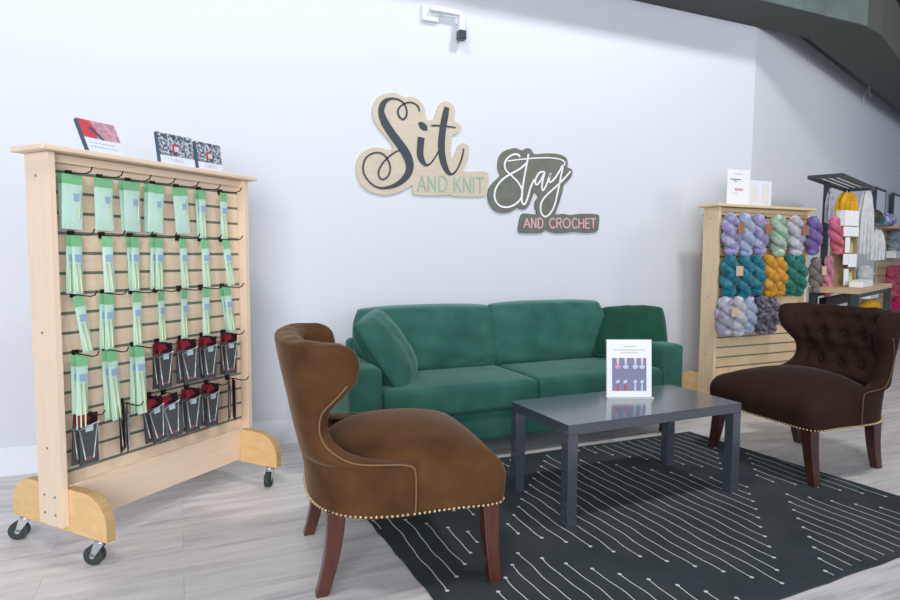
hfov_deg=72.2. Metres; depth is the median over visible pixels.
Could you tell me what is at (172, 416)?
packet
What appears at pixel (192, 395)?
packet
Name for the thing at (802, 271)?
yarn skein
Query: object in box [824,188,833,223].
yarn hank
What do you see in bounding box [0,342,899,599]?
floor
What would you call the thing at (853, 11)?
trim
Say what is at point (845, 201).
yarn hank
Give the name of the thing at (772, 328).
yarn skein
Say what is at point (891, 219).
bundle
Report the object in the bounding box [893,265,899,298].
yarn skein
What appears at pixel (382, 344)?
throw pillow
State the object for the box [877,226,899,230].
shelf
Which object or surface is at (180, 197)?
packet
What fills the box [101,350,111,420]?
packet
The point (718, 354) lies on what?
display rack
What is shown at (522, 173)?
wall sign
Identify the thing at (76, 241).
packet
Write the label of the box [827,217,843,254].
yarn skein
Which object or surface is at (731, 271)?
yarn skein
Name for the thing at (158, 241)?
packet
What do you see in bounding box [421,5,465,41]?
security camera
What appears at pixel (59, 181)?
packet
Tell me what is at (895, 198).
framed card
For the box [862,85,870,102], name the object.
loose cable
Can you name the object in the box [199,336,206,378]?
packet
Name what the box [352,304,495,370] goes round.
cushion
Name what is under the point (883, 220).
bundle
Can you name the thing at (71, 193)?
packet
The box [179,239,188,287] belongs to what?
packet
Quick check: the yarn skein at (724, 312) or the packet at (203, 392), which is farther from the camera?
the yarn skein at (724, 312)
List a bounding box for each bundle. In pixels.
[874,209,882,222]
[877,216,885,223]
[883,213,896,225]
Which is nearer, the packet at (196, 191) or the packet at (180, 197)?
the packet at (180, 197)
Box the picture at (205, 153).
[195,141,221,164]
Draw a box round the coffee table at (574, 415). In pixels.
[511,384,741,527]
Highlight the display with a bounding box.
[829,210,858,286]
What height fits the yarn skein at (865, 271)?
0.239 m
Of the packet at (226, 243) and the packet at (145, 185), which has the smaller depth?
the packet at (145, 185)
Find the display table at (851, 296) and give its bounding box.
[808,283,891,309]
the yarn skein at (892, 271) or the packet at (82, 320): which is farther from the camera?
the yarn skein at (892, 271)
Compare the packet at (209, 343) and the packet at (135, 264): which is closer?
the packet at (135, 264)
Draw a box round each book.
[73,118,124,155]
[154,131,194,166]
[192,141,222,171]
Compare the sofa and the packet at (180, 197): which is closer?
the packet at (180, 197)
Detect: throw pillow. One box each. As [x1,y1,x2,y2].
[353,309,417,386]
[594,305,667,356]
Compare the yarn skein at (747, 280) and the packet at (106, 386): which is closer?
the packet at (106, 386)
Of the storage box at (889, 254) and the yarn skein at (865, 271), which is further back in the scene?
the storage box at (889, 254)
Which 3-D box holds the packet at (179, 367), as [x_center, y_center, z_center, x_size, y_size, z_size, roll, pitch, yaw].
[-1.211,0.280,2.808,0.010,0.203,0.090,2,4,20]
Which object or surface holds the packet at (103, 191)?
hanging from the display rack at (77, 499)
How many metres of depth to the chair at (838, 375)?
3.38 m
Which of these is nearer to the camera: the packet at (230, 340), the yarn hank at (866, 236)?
the packet at (230, 340)
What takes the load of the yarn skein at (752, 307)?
hanging from the display rack at (718, 354)
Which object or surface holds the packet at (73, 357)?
hanging from the display rack at (77, 499)
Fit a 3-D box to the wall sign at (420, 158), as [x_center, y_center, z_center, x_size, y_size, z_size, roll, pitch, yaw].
[-0.161,-0.996,4.021,0.927,0.644,0.018,-2,5,-24]
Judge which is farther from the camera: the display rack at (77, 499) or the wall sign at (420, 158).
the wall sign at (420, 158)
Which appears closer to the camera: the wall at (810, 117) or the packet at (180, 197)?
the packet at (180, 197)
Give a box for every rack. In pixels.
[8,143,280,564]
[682,203,816,394]
[807,173,874,285]
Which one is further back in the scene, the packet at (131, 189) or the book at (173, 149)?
the book at (173, 149)
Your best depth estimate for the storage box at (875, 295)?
7.84 m
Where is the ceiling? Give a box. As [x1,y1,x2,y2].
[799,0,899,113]
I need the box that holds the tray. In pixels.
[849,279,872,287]
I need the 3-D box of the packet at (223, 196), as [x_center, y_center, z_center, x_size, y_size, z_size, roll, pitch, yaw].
[-1.095,-0.407,2.994,0.015,0.222,0.040,3,5,30]
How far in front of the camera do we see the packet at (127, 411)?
2.54 m
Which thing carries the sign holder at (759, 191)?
on the display rack at (718, 354)
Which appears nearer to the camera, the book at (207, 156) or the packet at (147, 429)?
the packet at (147, 429)
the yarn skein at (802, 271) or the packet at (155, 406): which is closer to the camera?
the packet at (155, 406)
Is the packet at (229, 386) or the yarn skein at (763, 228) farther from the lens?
the yarn skein at (763, 228)
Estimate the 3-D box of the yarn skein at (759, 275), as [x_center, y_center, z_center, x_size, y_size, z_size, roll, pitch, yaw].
[2.297,-0.187,4.639,0.150,0.309,0.138,-1,4,-20]
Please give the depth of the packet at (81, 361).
2.36 m
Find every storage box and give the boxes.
[860,294,878,298]
[886,251,899,257]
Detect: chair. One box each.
[274,323,505,597]
[708,302,899,487]
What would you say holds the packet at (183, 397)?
hanging from the display rack at (77, 499)
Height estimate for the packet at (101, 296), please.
0.223 m
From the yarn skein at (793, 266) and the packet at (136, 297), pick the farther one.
the yarn skein at (793, 266)
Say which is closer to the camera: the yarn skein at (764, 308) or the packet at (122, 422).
the packet at (122, 422)
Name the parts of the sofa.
frame, arm, frame, arm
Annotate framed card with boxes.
[873,186,886,225]
[890,192,899,225]
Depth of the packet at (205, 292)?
2.91 m
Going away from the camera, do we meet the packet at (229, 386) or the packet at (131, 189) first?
the packet at (131, 189)
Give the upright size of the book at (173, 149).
0.143 m
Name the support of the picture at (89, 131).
attached to the book at (94, 136)
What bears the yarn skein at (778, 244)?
hanging from the display rack at (718, 354)
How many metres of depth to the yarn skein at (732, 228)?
4.46 m
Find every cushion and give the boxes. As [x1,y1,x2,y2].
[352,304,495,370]
[382,365,537,414]
[488,299,603,365]
[498,357,661,397]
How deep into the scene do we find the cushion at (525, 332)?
4.13 m
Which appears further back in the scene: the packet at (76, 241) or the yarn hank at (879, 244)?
the yarn hank at (879, 244)
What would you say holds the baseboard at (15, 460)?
attached to the wall at (649, 108)
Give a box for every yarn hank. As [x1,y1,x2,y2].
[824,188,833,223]
[834,189,858,216]
[856,191,873,254]
[867,227,885,260]
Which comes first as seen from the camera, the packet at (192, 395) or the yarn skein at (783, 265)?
the packet at (192, 395)
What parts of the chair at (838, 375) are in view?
leg, seat, leg, leg, nailhead trim, backrest, leg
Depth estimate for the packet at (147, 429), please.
2.65 m
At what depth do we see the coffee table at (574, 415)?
2.94 m
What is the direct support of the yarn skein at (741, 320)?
hanging from the display rack at (718, 354)
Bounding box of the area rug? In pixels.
[367,431,899,599]
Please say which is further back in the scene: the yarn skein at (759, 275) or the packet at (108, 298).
the yarn skein at (759, 275)
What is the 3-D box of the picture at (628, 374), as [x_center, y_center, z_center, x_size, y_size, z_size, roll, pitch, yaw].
[0.895,0.371,3.083,0.172,0.164,0.016,0,4,-1]
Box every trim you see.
[760,0,868,25]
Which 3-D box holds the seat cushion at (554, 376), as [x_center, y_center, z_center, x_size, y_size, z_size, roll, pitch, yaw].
[0.811,0.499,4.054,0.922,0.172,0.650,-2,5,-24]
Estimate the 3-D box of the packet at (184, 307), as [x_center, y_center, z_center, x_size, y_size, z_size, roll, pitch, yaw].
[-1.203,0.064,2.797,0.015,0.223,0.048,2,4,18]
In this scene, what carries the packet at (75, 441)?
hanging from the display rack at (77, 499)
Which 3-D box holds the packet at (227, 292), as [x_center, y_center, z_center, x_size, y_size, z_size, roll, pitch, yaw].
[-1.084,0.047,3.038,0.015,0.225,0.067,3,5,31]
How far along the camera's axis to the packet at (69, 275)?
2.34 m
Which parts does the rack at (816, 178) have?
post, frame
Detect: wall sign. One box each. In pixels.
[356,93,488,196]
[487,148,598,232]
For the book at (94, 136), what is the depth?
2.47 m
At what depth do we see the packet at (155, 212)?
2.65 m
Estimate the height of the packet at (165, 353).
0.200 m
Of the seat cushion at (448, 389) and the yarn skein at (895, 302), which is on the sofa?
the seat cushion at (448, 389)
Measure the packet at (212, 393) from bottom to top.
0.204 m
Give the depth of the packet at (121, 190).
2.53 m
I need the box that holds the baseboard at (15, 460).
[0,419,297,476]
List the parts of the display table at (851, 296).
leg, rail, leg, leg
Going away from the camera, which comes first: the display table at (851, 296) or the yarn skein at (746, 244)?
the yarn skein at (746, 244)
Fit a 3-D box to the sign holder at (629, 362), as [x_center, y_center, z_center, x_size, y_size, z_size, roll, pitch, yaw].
[0.896,0.344,3.077,0.233,0.292,0.059,0,4,-1]
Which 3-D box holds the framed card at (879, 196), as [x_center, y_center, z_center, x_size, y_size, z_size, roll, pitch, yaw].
[5.726,-1.239,8.224,0.616,0.489,0.030,-4,6,-44]
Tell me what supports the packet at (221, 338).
hanging from the display rack at (77, 499)
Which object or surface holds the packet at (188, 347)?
hanging from the display rack at (77, 499)
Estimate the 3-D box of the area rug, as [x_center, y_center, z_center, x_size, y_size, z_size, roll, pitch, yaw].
[0.897,0.951,2.880,2.490,0.008,1.703,-2,5,-24]
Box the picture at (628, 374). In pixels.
[612,358,645,390]
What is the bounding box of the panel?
[873,226,899,308]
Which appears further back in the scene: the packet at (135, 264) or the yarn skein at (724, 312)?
the yarn skein at (724, 312)
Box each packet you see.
[57,173,74,228]
[61,173,81,229]
[66,235,73,293]
[71,235,82,293]
[71,355,79,422]
[71,411,91,465]
[73,296,92,352]
[76,355,87,429]
[78,411,98,465]
[94,177,113,230]
[99,294,104,348]
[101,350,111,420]
[102,236,114,291]
[104,294,113,349]
[107,351,121,420]
[118,181,127,231]
[118,401,125,453]
[123,181,140,231]
[126,237,134,290]
[126,401,129,453]
[129,346,137,413]
[131,237,139,290]
[132,292,141,345]
[135,347,146,414]
[143,395,156,443]
[144,184,153,232]
[147,183,163,232]
[147,395,166,443]
[150,238,155,288]
[153,342,166,388]
[155,238,162,289]
[157,291,165,341]
[158,343,172,389]
[162,392,182,439]
[172,187,189,233]
[176,340,185,383]
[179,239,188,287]
[180,338,198,384]
[180,387,194,431]
[181,290,187,338]
[186,387,200,432]
[195,190,199,237]
[199,190,206,237]
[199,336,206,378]
[200,383,210,425]
[201,240,210,286]
[202,288,209,335]
[203,336,216,379]
[206,383,218,426]
[220,193,227,238]
[220,287,228,331]
[220,333,227,374]
[222,240,234,285]
[223,287,234,331]
[224,333,236,374]
[228,378,230,419]
[232,379,235,419]
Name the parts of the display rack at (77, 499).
panel, slat panel, rail, panel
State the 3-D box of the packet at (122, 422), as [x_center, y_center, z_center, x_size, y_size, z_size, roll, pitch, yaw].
[-1.352,0.527,2.555,0.010,0.203,0.089,-1,4,-14]
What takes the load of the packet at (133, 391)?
hanging from the display rack at (77, 499)
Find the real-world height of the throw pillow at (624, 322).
0.347 m
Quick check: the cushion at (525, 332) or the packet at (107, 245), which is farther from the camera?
the cushion at (525, 332)
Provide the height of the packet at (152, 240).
0.224 m
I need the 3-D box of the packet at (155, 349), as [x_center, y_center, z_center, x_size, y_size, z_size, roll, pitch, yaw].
[-1.265,0.288,2.698,0.010,0.203,0.090,2,4,20]
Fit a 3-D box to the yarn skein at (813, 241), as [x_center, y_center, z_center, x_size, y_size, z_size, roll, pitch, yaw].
[2.848,-0.504,4.845,0.151,0.311,0.136,-1,4,-13]
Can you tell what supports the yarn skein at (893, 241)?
hanging from the panel
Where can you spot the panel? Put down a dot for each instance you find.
(881, 266)
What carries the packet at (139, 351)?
hanging from the display rack at (77, 499)
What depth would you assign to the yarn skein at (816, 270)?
4.92 m
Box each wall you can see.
[0,0,756,447]
[751,27,899,305]
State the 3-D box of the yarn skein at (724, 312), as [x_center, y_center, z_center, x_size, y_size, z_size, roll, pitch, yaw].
[2.026,0.121,4.527,0.153,0.300,0.158,-2,5,-24]
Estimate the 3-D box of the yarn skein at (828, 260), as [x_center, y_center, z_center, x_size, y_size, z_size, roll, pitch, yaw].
[3.187,-0.199,5.204,0.097,0.359,0.088,-2,5,-24]
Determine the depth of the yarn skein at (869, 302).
7.94 m
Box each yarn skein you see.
[714,296,738,336]
[718,255,742,296]
[720,212,744,254]
[731,296,747,336]
[736,256,754,297]
[738,213,755,255]
[743,296,757,333]
[751,255,765,295]
[752,214,772,254]
[754,295,771,334]
[762,255,779,296]
[767,296,779,333]
[768,214,788,256]
[774,256,788,295]
[784,255,798,294]
[785,215,808,256]
[792,255,807,296]
[803,216,822,255]
[808,257,826,292]
[822,255,833,296]
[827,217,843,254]
[857,265,874,278]
[860,299,881,307]
[884,265,899,296]
[886,230,899,251]
[890,298,899,309]
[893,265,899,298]
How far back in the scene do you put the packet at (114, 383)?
2.49 m
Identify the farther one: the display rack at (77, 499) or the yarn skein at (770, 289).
the yarn skein at (770, 289)
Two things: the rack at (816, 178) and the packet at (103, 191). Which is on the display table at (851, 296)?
the rack at (816, 178)
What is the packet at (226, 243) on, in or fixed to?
hanging from the display rack at (77, 499)
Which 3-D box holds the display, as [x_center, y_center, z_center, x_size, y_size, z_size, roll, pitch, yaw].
[3.359,-0.437,5.265,0.230,0.640,0.107,-2,5,-29]
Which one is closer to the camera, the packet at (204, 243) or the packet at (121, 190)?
the packet at (121, 190)
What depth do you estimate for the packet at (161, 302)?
2.69 m
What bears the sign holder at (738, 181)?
on the display rack at (718, 354)
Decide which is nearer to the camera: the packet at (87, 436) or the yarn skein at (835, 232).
the packet at (87, 436)
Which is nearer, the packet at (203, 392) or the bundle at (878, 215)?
the packet at (203, 392)
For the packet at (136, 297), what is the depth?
2.58 m
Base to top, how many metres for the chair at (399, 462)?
0.878 m
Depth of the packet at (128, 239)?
2.56 m
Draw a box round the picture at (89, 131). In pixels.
[77,118,119,142]
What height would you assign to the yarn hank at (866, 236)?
0.688 m
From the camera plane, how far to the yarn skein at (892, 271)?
8.75 m
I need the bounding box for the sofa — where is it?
[330,299,682,439]
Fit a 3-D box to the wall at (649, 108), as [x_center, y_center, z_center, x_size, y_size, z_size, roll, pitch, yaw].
[-2.029,-1.416,3.235,9.980,4.850,0.120,-2,5,-24]
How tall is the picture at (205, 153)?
0.094 m
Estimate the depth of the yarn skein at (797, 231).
4.74 m
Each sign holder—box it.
[607,340,651,396]
[726,169,749,204]
[749,180,771,205]
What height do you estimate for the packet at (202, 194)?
0.222 m
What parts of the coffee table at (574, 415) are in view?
leg, leg, leg, leg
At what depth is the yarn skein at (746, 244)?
4.50 m
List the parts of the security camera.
wall plate, arm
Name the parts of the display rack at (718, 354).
panel, rail, slat panel, panel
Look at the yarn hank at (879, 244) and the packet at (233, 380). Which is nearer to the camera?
the packet at (233, 380)
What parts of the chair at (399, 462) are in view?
leg, leg, backrest, nailhead trim, seat, leg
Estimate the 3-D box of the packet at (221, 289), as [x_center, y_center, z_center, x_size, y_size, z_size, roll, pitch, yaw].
[-1.105,0.044,3.047,0.015,0.226,0.076,2,4,23]
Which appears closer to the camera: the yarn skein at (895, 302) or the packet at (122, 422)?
the packet at (122, 422)

